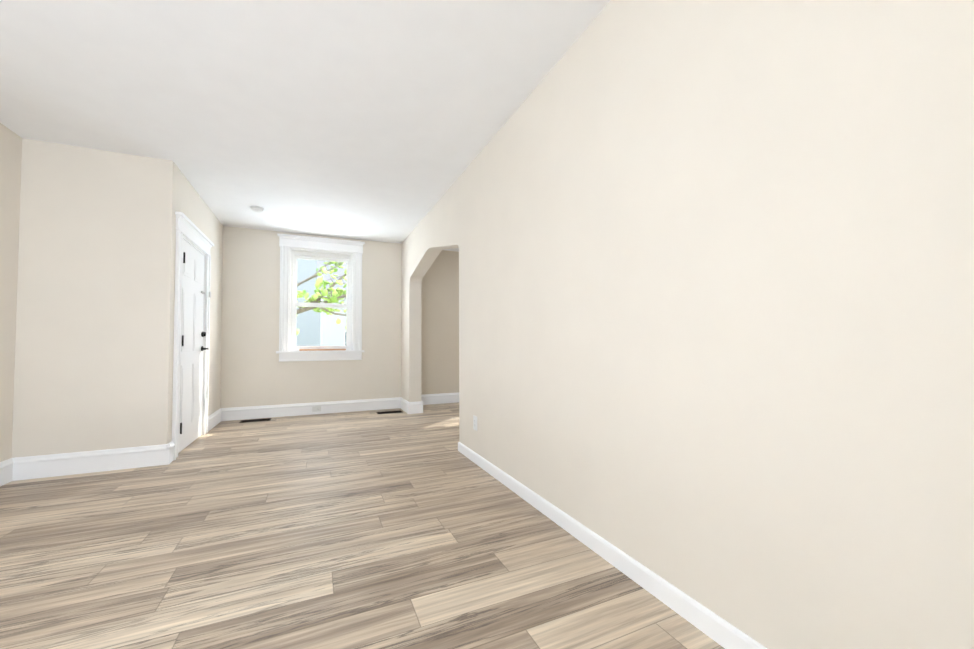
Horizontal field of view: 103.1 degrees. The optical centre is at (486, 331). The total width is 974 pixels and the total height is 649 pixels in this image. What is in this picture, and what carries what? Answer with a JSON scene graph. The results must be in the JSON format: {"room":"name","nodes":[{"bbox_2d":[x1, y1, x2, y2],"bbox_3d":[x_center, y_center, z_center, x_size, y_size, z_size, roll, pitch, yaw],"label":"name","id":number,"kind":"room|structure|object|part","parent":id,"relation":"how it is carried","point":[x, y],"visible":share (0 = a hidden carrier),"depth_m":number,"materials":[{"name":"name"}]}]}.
{"room":"empty living room","nodes":[
{"label":"empty living room","id":0,"kind":"room"},
{"bbox_2d":[0,123,21,461],"bbox_3d":[-2.953,-0.238,1.381,0.120,2.616,7.424,0,-2,-24],"label":"wall","id":1,"kind":"structure","parent":0,"point":[10,161],"depth_m":2.87,"materials":[{"name":"paint"}]},
{"bbox_2d":[0,457,15,485],"bbox_3d":[-2.493,0.955,0.500,0.022,0.170,5.279,0,-2,-24],"label":"baseboard","id":2,"kind":"structure","parent":1,"relation":"attached to","point":[7,467],"depth_m":2.85,"materials":[{"name":"white wood"}]},
{"bbox_2d":[12,138,155,457],"bbox_3d":[-3.236,-0.179,3.166,0.816,2.616,0.120,0,-2,-24],"label":"wall","id":3,"kind":"structure","parent":0,"point":[82,371],"depth_m":3.10,"materials":[{"name":"paint"}]},
{"bbox_2d":[16,441,174,480],"bbox_3d":[-3.121,1.042,3.097,0.929,0.170,0.022,0,-2,-24],"label":"baseboard","id":4,"kind":"structure","parent":3,"relation":"attached to","point":[62,464],"depth_m":3.08,"materials":[{"name":"white wood"}]},
{"bbox_2d":[149,158,222,445],"bbox_3d":[-3.196,-0.146,4.226,0.120,2.616,2.025,0,-2,-24],"label":"wall","id":5,"kind":"structure","parent":0,"point":[175,190],"depth_m":3.34,"materials":[{"name":"paint"}]},
{"bbox_2d":[172,211,213,459],"bbox_3d":[-3.036,0.053,3.927,0.172,2.198,1.208,0,-2,-24],"label":"door frame","id":6,"kind":"structure","parent":5,"relation":"attached to","point":[190,231],"depth_m":3.61,"materials":[{"name":"white wood"}]},
{"bbox_2d":[178,239,208,452],"bbox_3d":[-3.000,0.139,3.940,0.110,2.010,0.876,0,-2,-24],"label":"door","id":7,"kind":"structure","parent":5,"relation":"in","point":[191,360],"depth_m":3.93,"materials":[{"name":"white wood"}]},
{"bbox_3d":[-2.969,0.117,3.934,0.058,1.670,0.835,0,-2,-24],"label":"door handle","id":8,"kind":"part","parent":7,"relation":"part of","materials":[{"name":"white wood"}]},
{"bbox_2d":[208,408,223,431],"bbox_3d":[-3.370,1.096,4.767,0.022,0.170,0.730,0,-2,-24],"label":"baseboard","id":9,"kind":"structure","parent":5,"relation":"attached to","point":[216,417],"depth_m":4.83,"materials":[{"name":"white wood"}]},
{"bbox_2d":[0,0,610,251],"bbox_3d":[0.430,-1.572,3.058,8.004,0.120,8.010,0,-2,-24],"label":"ceiling","id":10,"kind":"structure","parent":0,"point":[379,120],"depth_m":2.43,"materials":[{"name":"paint"}]},
{"bbox_2d":[250,206,263,212],"bbox_3d":[-2.696,-1.426,4.535,0.136,0.043,0.136,0,-2,-24],"label":"smoke detector","id":11,"kind":"object","parent":10,"relation":"attached to","point":[258,209],"visible":1,"depth_m":4.50,"materials":[{"name":"white plastic"}]},
{"bbox_2d":[220,226,400,407],"bbox_3d":[-2.910,-0.103,5.598,3.632,2.616,0.250,0,-2,-24],"label":"wall","id":12,"kind":"structure","parent":0,"point":[255,371],"depth_m":5.45,"materials":[{"name":"paint"}]},
{"bbox_2d":[224,397,399,420],"bbox_3d":[-2.448,1.118,5.613,2.396,0.170,0.022,0,-2,-24],"label":"baseboard","id":13,"kind":"structure","parent":12,"relation":"attached to","point":[283,410],"depth_m":5.54,"materials":[{"name":"white wood"}]},
{"bbox_2d":[312,406,320,411],"bbox_3d":[-2.466,1.125,5.594,0.118,0.074,0.010,0,-2,-24],"label":"electrical outlet","id":14,"kind":"object","parent":13,"relation":"attached to","point":[316,408],"visible":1,"depth_m":5.59,"materials":[{"name":"white plastic"}]},
{"bbox_2d":[276,233,364,361],"bbox_3d":[-2.449,-0.468,5.746,1.180,1.802,0.258,0,-2,-24],"label":"window","id":15,"kind":"structure","parent":12,"relation":"in","point":[288,243],"depth_m":5.70,"materials":[{"name":"white wood"}]},
{"bbox_2d":[296,261,346,345],"bbox_3d":[-2.483,-0.425,5.822,0.700,1.300,0.048,0,-2,-24],"label":"window panel","id":16,"kind":"object","parent":15,"relation":"attached to","point":[319,300],"visible":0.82,"depth_m":5.82,"materials":[{"name":"clear glass"}]},
{"bbox_2d":[299,349,345,350],"bbox_3d":[-2.425,0.274,5.715,0.630,0.024,0.077,0,-2,-24],"label":"strip","id":17,"kind":"object","parent":15,"relation":"on","point":[319,349],"visible":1,"depth_m":5.66,"materials":[{"name":"brown wood"}]},
{"bbox_2d":[0,402,724,648],"bbox_3d":[0.445,1.163,2.971,8.004,0.120,8.010,0,-2,-24],"label":"floor","id":18,"kind":"structure","parent":0,"point":[370,529],"depth_m":1.84,"materials":[{"name":"brown wood"}]},
{"bbox_2d":[239,418,270,422],"bbox_3d":[-3.081,1.189,5.150,0.350,0.006,0.165,0,-2,-24],"label":"floor vent","id":19,"kind":"object","parent":18,"relation":"in","point":[255,420],"visible":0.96,"depth_m":5.14,"materials":[{"name":"brown metal"}]},
{"bbox_2d":[376,410,402,413],"bbox_3d":[-1.436,1.198,5.708,0.360,0.006,0.165,0,-2,-24],"label":"floor vent","id":20,"kind":"object","parent":18,"relation":"in","point":[389,412],"visible":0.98,"depth_m":5.70,"materials":[{"name":"brown metal"}]},
{"bbox_2d":[421,250,458,394],"bbox_3d":[0.517,-0.068,7.296,4.011,2.616,0.250,0,-2,-24],"label":"wall","id":21,"kind":"structure","parent":0,"point":[440,327],"depth_m":6.58,"materials":[{"name":"paint"}]},
{"bbox_2d":[421,392,458,404],"bbox_3d":[0.513,1.149,7.103,3.868,0.170,0.022,0,-2,-24],"label":"baseboard","id":22,"kind":"structure","parent":21,"relation":"attached to","point":[441,398],"depth_m":6.52,"materials":[{"name":"white wood"}]},
{"bbox_2d":[401,0,973,648],"bbox_3d":[0.228,-0.210,2.798,0.180,2.616,7.424,0,-2,-24],"label":"wall","id":23,"kind":"structure","parent":0,"point":[717,306],"depth_m":1.23,"materials":[{"name":"paint"}]},
{"bbox_2d":[400,397,411,413],"bbox_3d":[-1.238,1.118,5.814,0.022,0.170,0.552,0,-2,-24],"label":"baseboard","id":24,"kind":"structure","parent":23,"relation":"attached to","point":[406,406],"depth_m":5.71,"materials":[{"name":"white wood"}]},
{"bbox_2d":[412,400,423,412],"bbox_3d":[-1.084,1.122,5.965,0.022,0.170,0.702,0,-2,-24],"label":"baseboard","id":25,"kind":"structure","parent":23,"relation":"attached to","point":[416,406],"depth_m":5.63,"materials":[{"name":"white wood"}]},
{"bbox_2d":[473,415,476,430],"bbox_3d":[-0.101,0.781,3.283,0.010,0.118,0.074,0,-2,-24],"label":"outlet","id":26,"kind":"object","parent":23,"relation":"attached to","point":[474,422],"visible":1,"depth_m":3.27,"materials":[{"name":"white plastic"}]},
{"bbox_2d":[458,442,766,648],"bbox_3d":[0.670,0.971,1.549,0.012,0.170,4.617,0,-2,-24],"label":"baseboard","id":27,"kind":"structure","parent":23,"relation":"attached to","point":[722,632],"depth_m":1.63,"materials":[{"name":"white wood"}]},
{"label":"outside","id":28,"kind":"structure","parent":0,"visible":0},
{"bbox_3d":[-8.344,3.962,40.578,140.000,0.020,160.000,0,-2,-24],"label":"ground","id":29,"kind":"structure","parent":28,"visible":0},
{"bbox_2d":[296,259,320,345],"bbox_3d":[-19.944,-4.103,47.185,12.760,16.650,11.700,0,-2,-24],"label":"house","id":30,"kind":"structure","parent":29,"relation":"on","point":[301,321],"depth_m":41.43,"materials":[{"name":"white"}]},
{"bbox_2d":[290,261,346,334],"bbox_3d":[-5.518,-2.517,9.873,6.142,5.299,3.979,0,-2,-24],"label":"tree","id":31,"kind":"object","parent":29,"relation":"on","point":[335,295],"depth_m":9.30,"materials":[{"name":"green plant"}]},
{"bbox_2d":[316,260,346,345],"bbox_3d":[-7.114,-0.922,29.929,11.200,9.050,9.450,0,-2,-24],"label":"house","id":32,"kind":"structure","parent":29,"relation":"on","point":[331,339],"depth_m":24.70,"materials":[{"name":"white"}]}
]}

